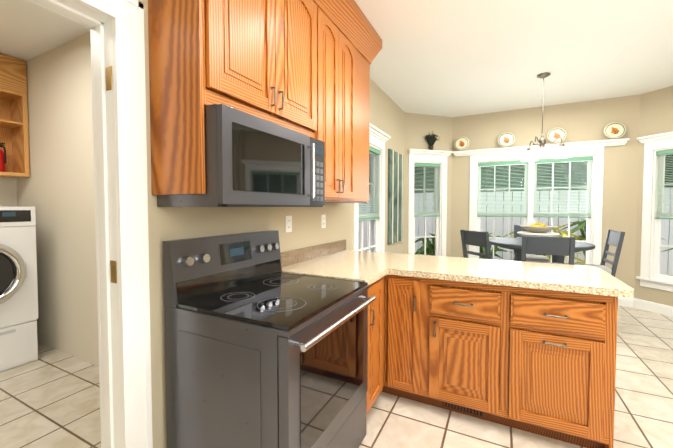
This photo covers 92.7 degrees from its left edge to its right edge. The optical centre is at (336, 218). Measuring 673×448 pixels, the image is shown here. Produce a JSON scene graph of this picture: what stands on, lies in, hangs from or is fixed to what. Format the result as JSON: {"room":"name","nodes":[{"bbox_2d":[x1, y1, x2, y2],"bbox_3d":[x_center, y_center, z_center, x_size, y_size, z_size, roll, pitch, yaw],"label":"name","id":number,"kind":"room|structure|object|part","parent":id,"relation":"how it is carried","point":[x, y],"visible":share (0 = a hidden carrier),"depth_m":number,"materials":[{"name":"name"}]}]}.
{"room":"kitchen","nodes":[
{"label":"kitchen","id":0,"kind":"room"},
{"bbox_2d":[0,177,16,206],"bbox_3d":[-3.899,-0.150,2.165,0.140,2.790,2.840,1,2,27],"label":"wall","id":1,"kind":"structure","parent":0,"point":[8,192],"depth_m":3.21,"materials":[{"name":"beige paint"}]},
{"bbox_2d":[0,53,29,177],"bbox_3d":[-3.647,-0.922,2.060,0.378,1.100,2.450,1,2,27],"label":"wall cabinets","id":2,"kind":"object","parent":1,"relation":"attached to","point":[14,137],"visible":0.98,"depth_m":3.09,"materials":[{"name":"brown wood"}]},
{"bbox_2d":[0,143,5,171],"bbox_3d":[-3.188,-0.572,3.041,0.108,0.295,0.086,0,2,-8],"label":"fire extinguisher","id":3,"kind":"object","parent":2,"relation":"in","point":[2,160],"visible":0.9,"depth_m":3.04,"materials":[{"name":"red metal"}]},
{"bbox_2d":[0,0,89,60],"bbox_3d":[-2.603,-1.501,1.456,3.050,0.080,2.840,1,2,27],"label":"ceiling","id":4,"kind":"structure","parent":0,"point":[28,31],"depth_m":2.56,"materials":[{"name":"white paint"}]},
{"bbox_2d":[16,32,98,366],"bbox_3d":[-1.927,-0.168,2.674,2.910,2.790,0.140,1,2,27],"label":"wall","id":5,"kind":"structure","parent":0,"point":[55,189],"depth_m":2.84,"materials":[{"name":"beige paint"}]},
{"bbox_2d":[137,0,404,447],"bbox_3d":[-0.615,-0.141,1.892,0.140,2.790,7.300,1,2,27],"label":"wall","id":6,"kind":"structure","parent":0,"point":[386,114],"depth_m":1.77,"materials":[{"name":"beige paint"}]},
{"bbox_2d":[24,0,152,447],"bbox_3d":[-1.107,0.210,0.939,0.193,2.154,1.034,1,2,27],"label":"door frame","id":7,"kind":"structure","parent":6,"relation":"attached to","point":[116,27],"depth_m":1.29,"materials":[{"name":"white wood"}]},
{"bbox_2d":[148,0,381,202],"bbox_3d":[-0.216,-0.826,2.058,0.393,1.423,1.946,1,2,27],"label":"upper cabinet","id":8,"kind":"object","parent":6,"relation":"attached to","point":[301,66],"visible":0.9,"depth_m":1.54,"materials":[{"name":"brown wood"}]},
{"bbox_2d":[157,104,324,206],"bbox_3d":[-0.407,-0.257,1.647,0.442,0.392,0.792,1,2,27],"label":"microwave","id":9,"kind":"object","parent":8,"relation":"attached to","point":[252,160],"visible":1,"depth_m":1.38,"materials":[{"name":"grey metal"}]},
{"bbox_2d":[285,216,291,231],"bbox_3d":[-0.338,0.036,2.276,0.008,0.115,0.072,1,2,27],"label":"electrical outlet","id":10,"kind":"object","parent":6,"relation":"attached to","point":[288,223],"visible":1,"depth_m":2.27,"materials":[{"name":"white plastic"}]},
{"bbox_2d":[321,214,325,227],"bbox_3d":[-0.110,0.020,2.722,0.008,0.115,0.072,1,2,27],"label":"electrical outlet","id":11,"kind":"object","parent":6,"relation":"attached to","point":[323,221],"visible":1,"depth_m":2.72,"materials":[{"name":"white plastic"}]},
{"bbox_2d":[353,123,390,251],"bbox_3d":[0.362,-0.074,3.715,0.225,1.920,1.004,1,2,27],"label":"window","id":12,"kind":"structure","parent":6,"relation":"in","point":[378,138],"depth_m":4.02,"materials":[{"name":"white wood"}]},
{"bbox_3d":[0.321,-0.037,3.738,0.068,1.605,0.724,1,2,27],"label":"window sash","id":13,"kind":"part","parent":12,"relation":"part of","materials":[{"name":"white wood"}]},
{"bbox_2d":[358,146,379,220],"bbox_3d":[0.369,-0.411,3.700,0.032,0.846,0.716,1,2,27],"label":"window blind","id":14,"kind":"object","parent":12,"relation":"attached to","point":[373,150],"visible":0.44,"depth_m":3.79,"materials":[{"name":"green"}]},
{"bbox_2d":[388,149,402,244],"bbox_3d":[0.843,-0.303,4.552,0.028,1.270,0.650,1,2,27],"label":"canvas art","id":15,"kind":"object","parent":6,"relation":"attached to","point":[395,197],"visible":1,"depth_m":4.47},
{"bbox_2d":[0,306,672,447],"bbox_3d":[0.413,1.290,1.765,8.230,0.060,7.960,1,2,27],"label":"floor","id":16,"kind":"structure","parent":0,"point":[50,397],"depth_m":2.09,"materials":[{"name":"tile"}]},
{"bbox_2d":[0,207,38,371],"bbox_3d":[-3.034,0.565,2.615,0.775,1.330,0.686,1,2,27],"label":"washing machine","id":17,"kind":"object","parent":16,"relation":"on","point":[19,316],"visible":1,"depth_m":2.65,"materials":[{"name":"white metal"}]},
{"bbox_2d":[163,230,375,447],"bbox_3d":[-0.265,0.678,1.595,0.717,1.175,0.765,1,2,27],"label":"range","id":18,"kind":"object","parent":16,"relation":"on","point":[262,350],"visible":1,"depth_m":1.35,"materials":[{"name":"grey metal"}]},
{"bbox_2d":[366,287,391,413],"bbox_3d":[-0.014,0.807,2.155,0.714,0.876,0.444,1,2,27],"label":"base cabinet","id":19,"kind":"object","parent":16,"relation":"on","point":[379,379],"depth_m":2.08,"materials":[{"name":"brown wood"}]},
{"bbox_2d":[460,229,490,258],"bbox_3d":[1.723,0.659,3.645,0.465,1.069,0.400,-1,2,-18],"label":"chair","id":20,"kind":"object","parent":16,"relation":"on","point":[476,238],"visible":0.17,"depth_m":3.54,"materials":[{"name":"grey paint"}]},
{"bbox_2d":[392,291,616,447],"bbox_3d":[0.971,0.808,2.131,1.257,0.876,0.612,1,2,27],"label":"base cabinet","id":21,"kind":"object","parent":16,"relation":"on","point":[527,346],"depth_m":1.86,"materials":[{"name":"brown wood"}]},
{"bbox_2d":[282,251,633,318],"bbox_3d":[0.684,0.374,2.163,1.936,0.088,1.128,1,2,27],"label":"countertop","id":22,"kind":"structure","parent":21,"relation":"on","point":[583,290],"depth_m":1.98,"materials":[{"name":"beige stone"}]},
{"bbox_2d":[514,225,549,261],"bbox_3d":[2.689,0.631,4.456,0.400,1.069,0.465,1,2,27],"label":"chair","id":23,"kind":"object","parent":16,"relation":"on","point":[536,258],"visible":0.17,"depth_m":4.46,"materials":[{"name":"grey paint"}]},
{"bbox_2d":[489,238,594,262],"bbox_3d":[2.393,0.730,3.835,1.070,0.915,1.070,1,2,27],"label":"dining table","id":24,"kind":"object","parent":16,"relation":"on","point":[515,244],"visible":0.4,"depth_m":3.66,"materials":[{"name":"grey paint"}]},
{"bbox_2d":[517,223,559,235],"bbox_3d":[2.393,0.156,3.815,0.430,0.233,0.430,1,2,27],"label":"fruit bowl","id":25,"kind":"object","parent":24,"relation":"on","point":[537,229],"visible":0.96,"depth_m":3.72,"materials":[{"name":"white ceramic"}]},
{"bbox_2d":[521,235,575,264],"bbox_3d":[1.989,0.679,3.084,0.400,1.069,0.465,1,2,27],"label":"chair","id":26,"kind":"object","parent":16,"relation":"on","point":[547,245],"visible":0.19,"depth_m":2.88,"materials":[{"name":"grey paint"}]},
{"bbox_2d":[567,229,624,276],"bbox_3d":[2.903,0.659,3.663,0.465,1.069,0.400,1,2,25],"label":"chair","id":27,"kind":"object","parent":16,"relation":"on","point":[615,238],"visible":0.29,"depth_m":3.53,"materials":[{"name":"grey paint"}]},
{"bbox_2d":[404,113,451,256],"bbox_3d":[1.448,-0.256,5.204,1.117,2.790,0.140,-1,2,-18],"label":"wall","id":28,"kind":"structure","parent":0,"point":[418,127],"depth_m":5.09,"materials":[{"name":"beige paint"}]},
{"bbox_2d":[354,0,672,116],"bbox_3d":[1.771,-1.545,0.973,5.180,0.080,7.960,1,2,27],"label":"ceiling","id":29,"kind":"structure","parent":0,"point":[451,58],"depth_m":3.04,"materials":[{"name":"white paint"}]},
{"bbox_2d":[520,72,571,161],"bbox_3d":[2.320,-1.132,3.540,0.480,0.921,0.508,1,2,27],"label":"chandelier","id":30,"kind":"object","parent":29,"relation":"hanging from","point":[533,153],"visible":1,"depth_m":3.52,"materials":[{"name":"white glass"}]},
{"bbox_2d":[451,95,639,297],"bbox_3d":[2.950,-0.242,4.809,2.555,2.790,0.140,1,2,27],"label":"wall","id":31,"kind":"structure","parent":0,"point":[583,121],"depth_m":4.43,"materials":[{"name":"beige paint"}]},
{"bbox_2d":[407,138,628,264],"bbox_3d":[2.442,-0.108,4.708,2.883,1.920,0.789,1,2,27],"label":"window","id":32,"kind":"structure","parent":31,"relation":"in","point":[576,149],"depth_m":4.91,"materials":[{"name":"white wood"}]},
{"bbox_3d":[1.431,-0.088,5.208,0.483,1.605,0.068,-1,2,-18],"label":"window sash","id":33,"kind":"part","parent":32,"relation":"part of","materials":[{"name":"white wood"}]},
{"bbox_2d":[414,163,439,216],"bbox_3d":[1.448,-0.461,5.144,0.475,0.846,0.032,-1,2,-18],"label":"window blind","id":34,"kind":"object","parent":32,"relation":"attached to","point":[429,166],"visible":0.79,"depth_m":5.14,"materials":[{"name":"green"}]},
{"bbox_2d":[423,131,439,149],"bbox_3d":[1.492,-1.246,5.065,0.329,0.326,0.326,1,2,27],"label":"potted plant","id":35,"kind":"object","parent":32,"relation":"on","point":[431,140],"visible":0.94,"depth_m":5.04,"materials":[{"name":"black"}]},
{"bbox_2d":[454,136,468,149],"bbox_3d":[1.992,-1.201,5.115,0.231,0.231,0.021,1,-10,27],"label":"plate","id":36,"kind":"object","parent":32,"relation":"on","point":[461,143],"visible":1,"depth_m":5.12,"materials":[{"name":"ceramic"}]},
{"bbox_2d":[498,132,514,146],"bbox_3d":[2.553,-1.191,4.829,0.231,0.231,0.021,1,-10,27],"label":"plate","id":37,"kind":"object","parent":32,"relation":"on","point":[506,139],"visible":1,"depth_m":4.83,"materials":[{"name":"ceramic"}]},
{"bbox_3d":[2.914,-0.075,4.838,1.460,1.605,0.068,1,2,27],"label":"window sash","id":38,"kind":"part","parent":32,"relation":"part of","materials":[{"name":"white wood"}]},
{"bbox_2d":[477,157,592,217],"bbox_3d":[2.889,-0.448,4.777,1.452,0.846,0.032,1,2,27],"label":"window blind","id":39,"kind":"object","parent":32,"relation":"attached to","point":[564,160],"visible":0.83,"depth_m":4.72,"materials":[{"name":"green"}]},
{"bbox_2d":[547,127,566,142],"bbox_3d":[3.114,-1.182,4.543,0.231,0.231,0.021,1,-10,27],"label":"plate","id":40,"kind":"object","parent":32,"relation":"on","point":[553,134],"visible":0.94,"depth_m":4.55,"materials":[{"name":"ceramic"}]},
{"bbox_2d":[604,122,625,138],"bbox_3d":[3.684,-1.171,4.252,0.231,0.231,0.021,1,-10,27],"label":"plate","id":41,"kind":"object","parent":32,"relation":"on","point":[613,130],"visible":1,"depth_m":4.25,"materials":[{"name":"ceramic"}]},
{"bbox_2d":[634,86,672,306],"bbox_3d":[4.233,-0.199,3.570,0.140,2.790,1.654,-1,2,-18],"label":"wall","id":42,"kind":"structure","parent":0,"point":[656,111],"depth_m":4.09,"materials":[{"name":"beige paint"}]},
{"bbox_2d":[618,297,672,316],"bbox_3d":[2.444,1.175,2.386,4.900,0.124,4.720,1,2,27],"label":"baseboard","id":43,"kind":"structure","parent":42,"relation":"attached to","point":[662,309],"depth_m":4.12,"materials":[{"name":"white wood"}]},
{"bbox_2d":[636,131,672,291],"bbox_3d":[4.181,-0.070,3.597,0.225,1.920,1.300,-1,2,-18],"label":"window","id":44,"kind":"structure","parent":42,"relation":"in","point":[654,144],"depth_m":4.06,"materials":[{"name":"white wood"}]},
{"bbox_3d":[4.221,-0.033,3.626,0.068,1.605,0.950,-1,2,-18],"label":"window sash","id":45,"kind":"part","parent":44,"relation":"part of","materials":[{"name":"white wood"}]},
{"bbox_2d":[655,149,672,218],"bbox_3d":[4.170,-0.407,3.597,0.032,0.846,0.942,-1,2,-18],"label":"window blind","id":46,"kind":"object","parent":44,"relation":"attached to","point":[670,152],"visible":1,"depth_m":3.96,"materials":[{"name":"green"}]},
{"label":"outside","id":47,"kind":"structure","parent":0,"visible":0},
{"bbox_2d":[369,154,672,231],"bbox_3d":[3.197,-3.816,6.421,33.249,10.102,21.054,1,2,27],"label":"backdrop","id":48,"kind":"structure","parent":47,"point":[565,170],"depth_m":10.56,"materials":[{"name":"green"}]},
{"bbox_2d":[418,220,671,275],"bbox_3d":[1.480,1.286,5.893,60.000,0.060,70.000,1,2,27],"label":"ground","id":49,"kind":"structure","parent":47,"point":[520,237],"depth_m":14.58,"materials":[{"name":"green plant"}]},
{"bbox_2d":[415,233,434,255],"bbox_3d":[1.995,0.708,6.207,1.338,1.090,1.276,1,2,27],"label":"bush","id":50,"kind":"object","parent":49,"relation":"on","point":[430,250],"depth_m":6.10,"materials":[{"name":"green plant"}]},
{"bbox_2d":[479,233,512,258],"bbox_3d":[3.092,0.706,6.836,1.439,1.052,1.559,1,2,27],"label":"bush","id":51,"kind":"object","parent":49,"relation":"on","point":[481,249],"depth_m":6.67,"materials":[{"name":"green plant"}]},
{"bbox_2d":[358,188,672,274],"bbox_3d":[5.807,0.247,7.736,12.000,1.890,0.080,1,2,27],"label":"fence","id":52,"kind":"object","parent":49,"relation":"on","point":[501,229],"depth_m":8.26,"materials":[{"name":"white wood"}]},
{"bbox_2d":[498,222,585,261],"bbox_3d":[3.739,0.650,5.779,1.656,1.235,1.665,1,2,27],"label":"bush","id":53,"kind":"object","parent":49,"relation":"on","point":[563,232],"depth_m":5.68,"materials":[{"name":"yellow plant"}]},
{"bbox_2d":[557,219,666,257],"bbox_3d":[5.550,0.559,6.657,1.738,1.363,1.718,1,2,27],"label":"bush","id":54,"kind":"object","parent":49,"relation":"on","point":[582,223],"depth_m":6.71,"materials":[{"name":"green plant"}]}
]}

